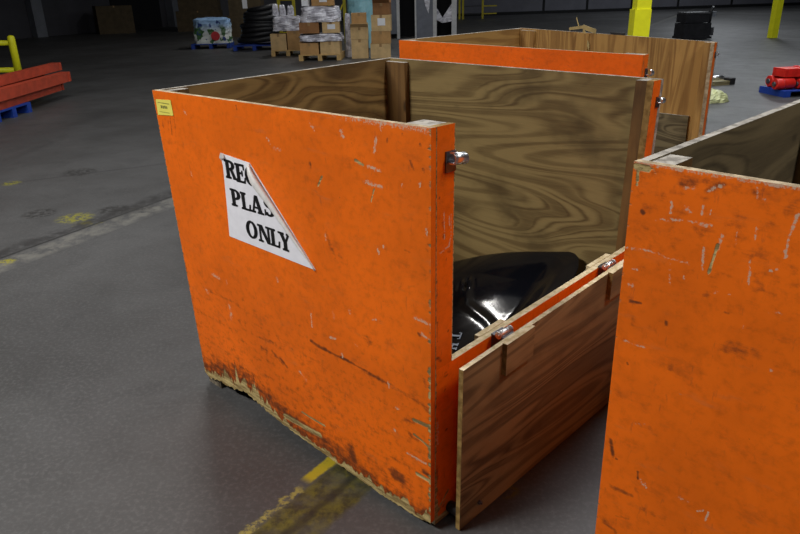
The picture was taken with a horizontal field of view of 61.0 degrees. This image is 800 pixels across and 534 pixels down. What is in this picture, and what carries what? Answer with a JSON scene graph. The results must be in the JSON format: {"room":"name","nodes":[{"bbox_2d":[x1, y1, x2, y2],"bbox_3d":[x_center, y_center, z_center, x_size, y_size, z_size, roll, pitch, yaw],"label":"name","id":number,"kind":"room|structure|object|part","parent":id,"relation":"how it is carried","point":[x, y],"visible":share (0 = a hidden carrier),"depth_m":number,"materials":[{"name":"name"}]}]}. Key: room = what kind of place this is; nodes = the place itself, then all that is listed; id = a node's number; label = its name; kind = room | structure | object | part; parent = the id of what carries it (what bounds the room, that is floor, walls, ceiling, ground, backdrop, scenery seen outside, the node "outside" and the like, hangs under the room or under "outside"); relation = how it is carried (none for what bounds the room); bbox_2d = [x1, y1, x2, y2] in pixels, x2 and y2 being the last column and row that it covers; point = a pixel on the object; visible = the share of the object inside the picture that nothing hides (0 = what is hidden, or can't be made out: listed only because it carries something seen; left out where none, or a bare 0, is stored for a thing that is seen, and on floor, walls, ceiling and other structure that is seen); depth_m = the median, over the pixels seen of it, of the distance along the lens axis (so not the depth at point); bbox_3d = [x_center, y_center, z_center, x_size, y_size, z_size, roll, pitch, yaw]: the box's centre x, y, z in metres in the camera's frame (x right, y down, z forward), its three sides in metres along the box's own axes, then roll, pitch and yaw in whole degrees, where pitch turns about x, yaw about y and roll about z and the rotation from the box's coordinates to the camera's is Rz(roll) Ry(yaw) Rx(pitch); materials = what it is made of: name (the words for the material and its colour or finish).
{"room":"warehouse","nodes":[
{"label":"warehouse","id":0,"kind":"room"},
{"bbox_2d":[0,0,167,39],"bbox_3d":[-25.088,-5.976,9.637,0.250,8.000,60.000,9,25,24],"label":"wall","id":1,"kind":"structure","parent":0,"point":[62,17],"depth_m":29.60,"materials":[{"name":"black"}]},
{"bbox_2d":[25,0,47,37],"bbox_3d":[-15.360,-13.422,27.369,0.330,7.900,0.500,9,25,24],"label":"pillar","id":2,"kind":"structure","parent":1,"relation":"attached to","point":[34,7],"depth_m":28.47,"materials":[{"name":"grey concrete"}]},
{"bbox_2d":[109,0,162,28],"bbox_3d":[-12.940,-13.264,33.039,0.050,3.200,3.100,9,25,24],"label":"door","id":3,"kind":"structure","parent":1,"relation":"in","point":[146,13],"depth_m":33.77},
{"bbox_2d":[165,0,178,26],"bbox_3d":[-11.796,-16.201,33.940,0.480,7.900,0.550,9,25,24],"label":"pillar","id":4,"kind":"structure","parent":1,"relation":"attached to","point":[171,6],"depth_m":34.95,"materials":[{"name":"grey concrete"}]},
{"bbox_2d":[0,5,799,533],"bbox_3d":[10.813,-7.477,21.905,106.000,0.200,78.000,-1,22,0],"label":"floor","id":5,"kind":"structure","parent":0,"point":[113,421],"depth_m":3.21,"materials":[{"name":"concrete"}]},
{"bbox_2d":[0,35,21,72],"bbox_3d":[-8.819,-4.174,13.651,2.320,0.860,0.136,-1,22,0],"label":"guard rail","id":6,"kind":"object","parent":5,"relation":"on","point":[10,41],"visible":0.85,"depth_m":13.58,"materials":[{"name":"yellow metal"}]},
{"bbox_3d":[-7.729,-4.202,13.651,0.140,0.860,0.136,-1,22,0],"label":"post","id":7,"kind":"part","parent":6,"relation":"part of","materials":[{"name":"yellow metal"}]},
{"bbox_2d":[0,102,31,121],"bbox_3d":[-5.816,-2.147,9.455,0.938,0.142,0.918,-1,22,0],"label":"pallet","id":8,"kind":"object","parent":5,"relation":"on","point":[11,112],"visible":0.64,"depth_m":9.46,"materials":[{"name":"blue paint"}]},
{"bbox_2d":[0,83,64,109],"bbox_3d":[-5.445,-2.220,9.271,0.144,0.110,3.750,-2,22,-2],"label":"beam","id":9,"kind":"structure","parent":8,"relation":"on","point":[5,104],"depth_m":9.95,"materials":[{"name":"red metal"}]},
{"bbox_2d":[0,71,71,101],"bbox_3d":[-5.402,-2.358,9.243,0.164,0.150,4.000,-2,22,-1],"label":"beam","id":10,"kind":"structure","parent":9,"relation":"on","point":[11,91],"depth_m":9.93,"materials":[{"name":"red paint"}]},
{"bbox_3d":[-5.717,-2.185,9.202,0.240,0.110,3.602,-1,22,0],"label":"beam","id":11,"kind":"structure","parent":8,"relation":"on","visible":0},
{"bbox_2d":[0,75,44,86],"bbox_3d":[-5.719,-2.312,9.150,0.164,0.150,3.800,-2,22,-1],"label":"beam","id":12,"kind":"structure","parent":11,"relation":"on","point":[41,75],"depth_m":10.24,"materials":[{"name":"red paint"}]},
{"bbox_2d":[0,62,61,85],"bbox_3d":[-5.582,-2.529,9.305,0.164,0.120,4.250,-2,22,-2],"label":"beam","id":13,"kind":"structure","parent":12,"relation":"on","point":[12,77],"depth_m":10.21,"materials":[{"name":"red paint"}]},
{"bbox_2d":[92,5,135,33],"bbox_3d":[-12.786,-11.061,30.350,1.500,1.152,1.204,-13,25,-26],"label":"carton","id":14,"kind":"object","parent":5,"relation":"on","point":[114,19],"visible":1,"depth_m":29.87,"materials":[{"name":"cardboard"}]},
{"bbox_2d":[175,10,222,31],"bbox_3d":[-8.985,-11.094,30.591,1.900,0.852,1.004,-4,22,-5],"label":"carton","id":15,"kind":"object","parent":5,"relation":"on","point":[184,19],"visible":0.65,"depth_m":30.07,"materials":[{"name":"cardboard"}]},
{"bbox_2d":[191,41,233,48],"bbox_3d":[-5.725,-6.798,20.822,1.150,0.142,0.900,-3,22,-4],"label":"pallet","id":16,"kind":"object","parent":5,"relation":"on","point":[229,45],"visible":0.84,"depth_m":20.43,"materials":[{"name":"blue paint"}]},
{"bbox_2d":[193,17,232,43],"bbox_3d":[-5.692,-7.204,20.653,1.139,0.734,0.885,-1,22,0],"label":"box","id":17,"kind":"object","parent":16,"relation":"on","point":[207,30],"visible":1,"depth_m":20.32,"materials":[{"name":"multicoloured cardboard"}]},
{"bbox_2d":[211,31,219,39],"bbox_3d":[-5.525,-6.917,20.336,0.254,0.260,0.035,-3,22,-4],"label":"picture","id":18,"kind":"object","parent":17,"relation":"attached to","point":[215,35],"depth_m":20.32},
{"bbox_2d":[227,16,243,36],"bbox_3d":[-5.837,-9.235,25.982,1.300,0.752,1.004,-3,22,-3],"label":"carton","id":19,"kind":"object","parent":5,"relation":"on","point":[235,21],"visible":0.15,"depth_m":25.48,"materials":[{"name":"cardboard"}]},
{"bbox_2d":[228,0,263,15],"bbox_3d":[-5.804,-9.909,25.706,1.200,0.702,1.006,-3,22,-3],"label":"carton","id":20,"kind":"object","parent":19,"relation":"on","point":[236,7],"visible":0.79,"depth_m":25.25,"materials":[{"name":"cardboard"}]},
{"bbox_2d":[233,43,270,50],"bbox_3d":[-4.165,-6.440,19.850,1.200,0.142,1.000,-1,22,0],"label":"pallet","id":21,"kind":"object","parent":5,"relation":"on","point":[256,46],"visible":0.56,"depth_m":19.56,"materials":[{"name":"blue paint"}]},
{"bbox_2d":[237,3,278,43],"bbox_3d":[-4.088,-6.999,19.564,1.291,1.099,1.106,-1,22,0],"label":"coil","id":22,"kind":"object","parent":21,"relation":"on","point":[257,27],"visible":0.77,"depth_m":19.21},
{"bbox_2d":[271,50,299,55],"bbox_3d":[-2.905,-5.677,17.906,0.860,0.142,0.900,-3,22,-3],"label":"pallet","id":23,"kind":"object","parent":5,"relation":"on","point":[274,52],"visible":0.32,"depth_m":17.48,"materials":[{"name":"brown wood"}]},
{"bbox_2d":[270,33,287,50],"bbox_3d":[-3.120,-5.841,17.599,0.412,0.402,0.432,-1,22,0],"label":"carton","id":24,"kind":"object","parent":23,"relation":"on","point":[278,40],"visible":0.88,"depth_m":17.42,"materials":[{"name":"cardboard"}]},
{"bbox_2d":[287,30,300,49],"bbox_3d":[-2.701,-5.880,17.588,0.400,0.462,0.424,-3,22,-4],"label":"carton","id":25,"kind":"object","parent":23,"relation":"on","point":[293,39],"visible":0.63,"depth_m":17.39,"materials":[{"name":"cardboard"}]},
{"bbox_2d":[272,15,299,30],"bbox_3d":[-2.905,-6.341,17.637,0.790,0.354,0.854,-1,22,0],"label":"wrapped bundle","id":26,"kind":"object","parent":25,"relation":"on","point":[280,23],"visible":0.77,"depth_m":17.29,"materials":[{"name":"white plastic"}]},
{"bbox_2d":[272,4,278,15],"bbox_3d":[-3.196,-6.598,17.421,0.185,0.284,0.218,-1,22,0],"label":"jug","id":27,"kind":"object","parent":26,"relation":"on","point":[275,11],"visible":1,"depth_m":17.35,"materials":[{"name":"white plastic"}]},
{"bbox_2d":[279,4,285,15],"bbox_3d":[-3.017,-6.593,17.424,0.184,0.266,0.217,-1,22,0],"label":"jug","id":28,"kind":"object","parent":26,"relation":"on","point":[282,12],"visible":1,"depth_m":17.35,"materials":[{"name":"white plastic"}]},
{"bbox_2d":[287,5,293,15],"bbox_3d":[-2.811,-6.588,17.429,0.188,0.247,0.214,-1,22,0],"label":"jug","id":29,"kind":"object","parent":26,"relation":"on","point":[290,11],"visible":1,"depth_m":17.35,"materials":[{"name":"white plastic"}]},
{"bbox_2d":[277,0,295,32],"bbox_3d":[-3.538,-8.534,20.891,0.550,3.200,0.080,-1,22,0],"label":"frame","id":30,"kind":"object","parent":5,"relation":"on","point":[278,1],"visible":0.29,"depth_m":21.02,"materials":[{"name":"yellow paint"}]},
{"bbox_2d":[299,51,344,60],"bbox_3d":[-1.881,-5.135,16.518,1.037,0.142,0.989,-1,22,0],"label":"pallet","id":31,"kind":"object","parent":5,"relation":"on","point":[321,57],"visible":0.65,"depth_m":16.09,"materials":[{"name":"brown wood"}]},
{"bbox_2d":[300,42,320,54],"bbox_3d":[-2.144,-5.233,16.237,0.440,0.262,0.444,-1,22,0],"label":"carton","id":32,"kind":"object","parent":31,"relation":"on","point":[306,48],"visible":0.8,"depth_m":16.04,"materials":[{"name":"cardboard"}]},
{"bbox_2d":[320,40,341,53],"bbox_3d":[-1.644,-5.255,16.233,0.460,0.282,0.444,0,22,3],"label":"carton","id":33,"kind":"object","parent":31,"relation":"on","point":[326,47],"visible":0.82,"depth_m":16.04,"materials":[{"name":"cardboard"}]},
{"bbox_2d":[299,32,343,41],"bbox_3d":[-1.880,-5.540,16.329,1.056,0.181,0.941,-1,22,0],"label":"wrapped bundle","id":34,"kind":"object","parent":33,"relation":"on","point":[310,37],"visible":0.89,"depth_m":15.95,"materials":[{"name":"white plastic"}]},
{"bbox_2d":[299,22,320,33],"bbox_3d":[-2.135,-5.669,16.081,0.468,0.242,0.429,-1,22,0],"label":"carton","id":35,"kind":"object","parent":34,"relation":"on","point":[304,27],"visible":0.85,"depth_m":15.89,"materials":[{"name":"brown cardboard"}]},
{"bbox_2d":[300,5,340,21],"bbox_3d":[-1.886,-6.027,16.146,0.974,0.354,0.898,-1,22,0],"label":"wrapped bundle","id":36,"kind":"object","parent":35,"relation":"on","point":[311,13],"visible":1,"depth_m":15.80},
{"bbox_2d":[301,0,309,5],"bbox_3d":[-2.220,-6.242,15.954,0.160,0.202,0.304,-1,22,0],"label":"carton","id":37,"kind":"object","parent":36,"relation":"on","point":[303,2],"visible":1,"depth_m":15.83,"materials":[{"name":"white cardboard"}]},
{"bbox_2d":[311,0,334,5],"bbox_3d":[-1.811,-6.314,15.972,0.538,0.302,0.683,-1,22,0],"label":"carton","id":38,"kind":"object","parent":36,"relation":"on","point":[313,2],"visible":1,"depth_m":15.80,"materials":[{"name":"cardboard"}]},
{"bbox_2d":[322,21,340,32],"bbox_3d":[-1.625,-5.681,16.080,0.408,0.242,0.430,-1,22,0],"label":"carton","id":39,"kind":"object","parent":34,"relation":"on","point":[327,27],"visible":0.88,"depth_m":15.89,"materials":[{"name":"cardboard"}]},
{"bbox_2d":[328,0,345,38],"bbox_3d":[-1.941,-8.461,20.613,0.540,3.200,0.080,-1,22,0],"label":"frame","id":40,"kind":"object","parent":5,"relation":"on","point":[343,5],"visible":0.29,"depth_m":20.82,"materials":[{"name":"yellow paint"}]},
{"bbox_2d":[345,13,351,56],"bbox_3d":[-1.282,-5.762,16.860,0.185,1.014,0.530,-1,22,0],"label":"wrapped bundle","id":41,"kind":"object","parent":5,"relation":"on","point":[347,15],"visible":0.81,"depth_m":16.66,"materials":[{"name":"white plastic"}]},
{"bbox_2d":[347,0,372,47],"bbox_3d":[-0.965,-7.179,19.315,1.068,1.764,0.952,-1,22,0],"label":"stack","id":42,"kind":"object","parent":5,"relation":"on","point":[353,6],"visible":0.26,"depth_m":18.84,"materials":[{"name":"teal plastic"}]},
{"bbox_2d":[351,39,368,58],"bbox_3d":[-0.966,-5.316,16.507,0.400,0.442,0.424,-1,22,0],"label":"carton","id":43,"kind":"object","parent":5,"relation":"on","point":[360,47],"visible":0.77,"depth_m":16.32,"materials":[{"name":"cardboard"}]},
{"bbox_2d":[350,22,368,38],"bbox_3d":[-0.975,-5.686,16.356,0.428,0.352,0.632,-1,22,0],"label":"carton","id":44,"kind":"object","parent":43,"relation":"on","point":[358,31],"visible":0.97,"depth_m":16.16,"materials":[{"name":"cardboard"}]},
{"bbox_2d":[351,12,366,23],"bbox_3d":[-0.981,-5.920,16.260,0.376,0.312,0.434,-1,22,0],"label":"carton","id":45,"kind":"object","parent":44,"relation":"on","point":[356,18],"visible":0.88,"depth_m":16.06,"materials":[{"name":"cardboard"}]},
{"bbox_2d":[370,44,390,58],"bbox_3d":[-0.464,-5.240,16.435,0.480,0.332,0.424,-1,22,0],"label":"carton","id":46,"kind":"object","parent":5,"relation":"on","point":[377,50],"visible":0.77,"depth_m":16.24,"materials":[{"name":"cardboard"}]},
{"bbox_2d":[371,31,390,43],"bbox_3d":[-0.451,-5.527,16.319,0.472,0.282,0.434,-1,22,0],"label":"carton","id":47,"kind":"object","parent":46,"relation":"on","point":[377,37],"visible":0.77,"depth_m":16.13,"materials":[{"name":"cardboard"}]},
{"bbox_2d":[371,14,391,30],"bbox_3d":[-0.439,-5.827,16.195,0.460,0.362,0.426,0,22,3],"label":"carton","id":48,"kind":"object","parent":47,"relation":"on","point":[378,22],"visible":0.91,"depth_m":16.00,"materials":[{"name":"cardboard"}]},
{"bbox_2d":[372,0,390,14],"bbox_3d":[-0.427,-6.155,16.062,0.400,0.342,0.624,0,22,5],"label":"carton","id":49,"kind":"object","parent":48,"relation":"on","point":[380,7],"visible":1,"depth_m":15.88,"materials":[{"name":"brown cardboard"}]},
{"bbox_2d":[152,57,665,529],"bbox_3d":[0.057,-0.087,2.625,1.413,1.224,1.270,18,29,40],"label":"bin","id":50,"kind":"object","parent":5,"relation":"on","point":[324,215],"visible":0.98,"depth_m":2.25,"materials":[{"name":"orange paint"}]},
{"bbox_3d":[-0.785,-0.130,2.657,0.077,1.101,0.110,18,29,39],"label":"corner post","id":51,"kind":"part","parent":50,"relation":"part of","materials":[{"name":"beige wood"}]},
{"bbox_3d":[-0.432,-0.277,3.056,0.054,1.173,1.211,18,29,39],"label":"panel","id":52,"kind":"part","parent":50,"relation":"part of","materials":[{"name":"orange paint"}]},
{"bbox_3d":[-0.382,0.069,2.254,1.313,1.208,0.038,18,29,40],"label":"panel","id":53,"kind":"part","parent":50,"relation":"part of","materials":[{"name":"orange paint"}]},
{"bbox_3d":[0.005,-0.457,3.404,0.130,1.101,0.041,18,29,39],"label":"corner post","id":54,"kind":"part","parent":50,"relation":"part of","materials":[{"name":"brown wood"}]},
{"bbox_3d":[0.075,0.158,1.883,0.082,1.111,0.072,19,30,40],"label":"corner post","id":55,"kind":"part","parent":50,"relation":"part of","materials":[{"name":"beige wood"}]},
{"bbox_2d":[452,251,578,353],"bbox_3d":[0.063,0.160,2.782,1.162,0.344,1.124,18,29,40],"label":"plastic bag","id":56,"kind":"object","parent":50,"relation":"in","point":[487,289],"visible":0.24,"depth_m":2.88,"materials":[{"name":"black plastic"}]},
{"bbox_3d":[0.455,-0.301,3.057,1.343,1.174,0.030,18,29,39],"label":"panel","id":57,"kind":"part","parent":50,"relation":"part of","materials":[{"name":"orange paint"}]},
{"bbox_3d":[0.880,-0.160,2.631,0.059,1.098,0.063,19,30,40],"label":"corner post","id":58,"kind":"part","parent":50,"relation":"part of","materials":[{"name":"brown wood"}]},
{"bbox_2d":[391,0,456,38],"bbox_3d":[0.709,-9.094,22.656,2.280,2.700,1.090,-1,22,0],"label":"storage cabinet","id":59,"kind":"object","parent":5,"relation":"on","point":[417,18],"visible":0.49,"depth_m":22.59,"materials":[{"name":"grey metal"}]},
{"bbox_3d":[-0.277,-8.920,22.226,0.300,2.450,0.100,-1,22,0],"label":"panel","id":60,"kind":"part","parent":59,"relation":"part of","materials":[{"name":"grey metal"}]},
{"bbox_3d":[-0.077,-8.898,22.226,0.100,2.700,0.160,-1,22,0],"label":"post","id":61,"kind":"part","parent":59,"relation":"part of","materials":[{"name":"grey metal"}]},
{"bbox_3d":[0.498,-8.913,22.226,0.050,2.700,0.120,-1,22,0],"label":"post","id":62,"kind":"part","parent":59,"relation":"part of","materials":[{"name":"grey metal"}]},
{"bbox_3d":[0.799,-8.878,22.254,0.550,2.600,0.100,-1,22,0],"label":"panel","id":63,"kind":"part","parent":59,"relation":"part of","materials":[{"name":"grey metal"}]},
{"bbox_3d":[1.133,-8.929,22.226,0.120,2.700,0.160,-1,22,0],"label":"post","id":64,"kind":"part","parent":59,"relation":"part of","materials":[{"name":"grey metal"}]},
{"bbox_3d":[1.773,-8.945,22.226,0.160,2.700,0.160,-1,22,0],"label":"post","id":65,"kind":"part","parent":59,"relation":"part of","materials":[{"name":"grey metal"}]},
{"bbox_2d":[458,0,496,18],"bbox_3d":[4.005,-14.008,35.127,1.980,2.200,0.450,-1,22,0],"label":"guard rail","id":66,"kind":"object","parent":5,"relation":"on","point":[482,13],"visible":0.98,"depth_m":35.20,"materials":[{"name":"yellow metal"}]},
{"bbox_2d":[399,28,718,153],"bbox_3d":[1.026,-0.813,4.301,1.449,1.253,1.454,15,27,35],"label":"bin","id":67,"kind":"object","parent":5,"relation":"on","point":[686,67],"depth_m":4.38,"materials":[{"name":"orange paint"}]},
{"bbox_3d":[0.462,-0.987,4.696,0.031,1.201,1.417,15,27,35],"label":"panel","id":68,"kind":"part","parent":67,"relation":"part of","materials":[{"name":"orange paint"}]},
{"bbox_3d":[0.583,-0.606,3.787,1.420,1.227,0.022,15,27,34],"label":"panel","id":69,"kind":"part","parent":67,"relation":"part of","materials":[{"name":"orange paint"}]},
{"bbox_3d":[0.936,-1.206,5.152,0.128,1.118,0.038,15,27,34],"label":"corner post","id":70,"kind":"part","parent":67,"relation":"part of","materials":[{"name":"brown wood"}]},
{"bbox_2d":[569,17,595,49],"bbox_3d":[1.269,-1.620,4.718,0.197,0.217,0.026,16,28,37],"label":"paper","id":71,"kind":"object","parent":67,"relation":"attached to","point":[584,27],"visible":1,"depth_m":4.70,"materials":[{"name":"beige paper"}]},
{"bbox_3d":[1.469,-1.574,4.583,0.099,0.018,0.014,15,27,35],"label":"rubber strip","id":72,"kind":"part","parent":67,"relation":"part of","materials":[{"name":"black rubber"}]},
{"bbox_3d":[1.442,-1.060,4.828,1.401,1.194,0.027,15,27,35],"label":"panel","id":73,"kind":"part","parent":67,"relation":"part of","materials":[{"name":"orange paint"}]},
{"bbox_3d":[1.937,-0.906,4.430,0.047,1.072,0.061,15,27,34],"label":"corner post","id":74,"kind":"part","parent":67,"relation":"part of","materials":[{"name":"brown wood"}]},
{"bbox_2d":[627,0,651,36],"bbox_3d":[3.503,-6.407,8.977,0.370,7.950,0.370,-1,22,0],"label":"column","id":75,"kind":"structure","parent":5,"relation":"on","point":[640,13],"depth_m":9.99,"materials":[{"name":"metal"}]},
{"bbox_2d":[672,6,716,39],"bbox_3d":[8.434,-6.987,19.386,0.960,0.873,0.660,-4,22,-5],"label":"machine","id":76,"kind":"object","parent":5,"relation":"on","point":[691,25],"visible":1,"depth_m":19.17,"materials":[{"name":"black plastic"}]},
{"bbox_3d":[8.339,-7.212,19.283,0.660,0.049,0.600,-4,22,-5],"label":"lid","id":77,"kind":"part","parent":76,"relation":"part of","materials":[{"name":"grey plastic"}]},
{"bbox_3d":[8.783,-7.128,19.154,0.167,0.454,0.108,-1,22,0],"label":"handle","id":78,"kind":"part","parent":76,"relation":"part of","materials":[{"name":"black plastic"}]},
{"bbox_2d":[595,99,799,533],"bbox_3d":[1.362,0.361,1.453,1.345,1.220,1.240,20,30,41],"label":"bin","id":79,"kind":"object","parent":5,"relation":"on","point":[702,435],"visible":1,"depth_m":1.28,"materials":[{"name":"orange paint"}]},
{"bbox_3d":[0.523,0.311,1.487,0.049,1.107,0.093,20,30,41],"label":"corner post","id":80,"kind":"part","parent":79,"relation":"part of","materials":[{"name":"beige wood"}]},
{"bbox_3d":[0.895,0.172,1.878,1.204,1.169,0.022,-22,30,-40],"label":"panel","id":81,"kind":"part","parent":79,"relation":"part of","materials":[{"name":"orange paint"}]},
{"bbox_2d":[709,88,728,103],"bbox_3d":[4.240,-2.363,9.341,0.422,0.172,0.463,-9,23,-17],"label":"crumpled bag","id":82,"kind":"object","parent":5,"relation":"on","point":[717,96],"visible":0.44,"depth_m":9.18,"materials":[{"name":"beige plastic"}]},
{"bbox_2d":[712,75,735,85],"bbox_3d":[5.071,-2.990,10.861,0.400,0.125,0.350,-9,24,-19],"label":"board","id":83,"kind":"object","parent":5,"relation":"on","point":[718,80],"visible":0.79,"depth_m":10.77,"materials":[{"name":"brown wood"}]},
{"bbox_2d":[767,0,783,37],"bbox_3d":[10.464,-10.181,17.771,0.190,7.950,0.190,-7,23,-13],"label":"column","id":84,"kind":"structure","parent":5,"relation":"on","point":[777,6],"depth_m":19.02,"materials":[{"name":"metal"}]},
{"bbox_2d":[759,86,799,97],"bbox_3d":[5.787,-2.542,9.771,0.960,0.088,0.560,-4,22,-6],"label":"pallet","id":85,"kind":"object","parent":5,"relation":"on","point":[784,93],"visible":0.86,"depth_m":9.61,"materials":[{"name":"blue paint"}]},
{"bbox_2d":[765,75,799,86],"bbox_3d":[5.593,-2.710,9.855,0.564,0.165,0.165,-4,22,-7],"label":"cylinder","id":86,"kind":"object","parent":85,"relation":"on","point":[770,78],"visible":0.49,"depth_m":9.79,"materials":[{"name":"paint"}]},
{"bbox_2d":[772,65,799,76],"bbox_3d":[5.581,-2.780,9.648,0.420,0.120,0.320,-4,22,-6],"label":"housing","id":87,"kind":"object","parent":86,"relation":"on","point":[791,71],"visible":1,"depth_m":9.54,"materials":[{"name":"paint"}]},
{"bbox_2d":[771,78,795,89],"bbox_3d":[5.391,-2.579,9.561,0.292,0.154,0.154,-4,22,-6],"label":"cylinder","id":88,"kind":"object","parent":85,"relation":"on","point":[781,83],"visible":1,"depth_m":9.50,"materials":[{"name":"paint"}]},
{"bbox_2d":[795,79,799,88],"bbox_3d":[5.886,-2.602,9.605,0.625,0.140,0.140,-4,22,-7],"label":"cylinder","id":89,"kind":"object","parent":85,"relation":"on","point":[797,86],"visible":0.82,"depth_m":9.55,"materials":[{"name":"paint"}]},
{"bbox_2d":[220,0,799,17],"bbox_3d":[24.278,-20.292,41.564,74.001,8.000,0.250,-6,23,-11],"label":"wall","id":90,"kind":"structure","parent":0,"point":[502,5],"depth_m":39.73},
{"bbox_2d":[341,2,799,19],"bbox_3d":[17.810,-15.921,41.638,59.500,0.160,0.030,-6,23,-11],"label":"baseboard","id":91,"kind":"structure","parent":90,"relation":"attached to","point":[793,3],"depth_m":40.66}
]}

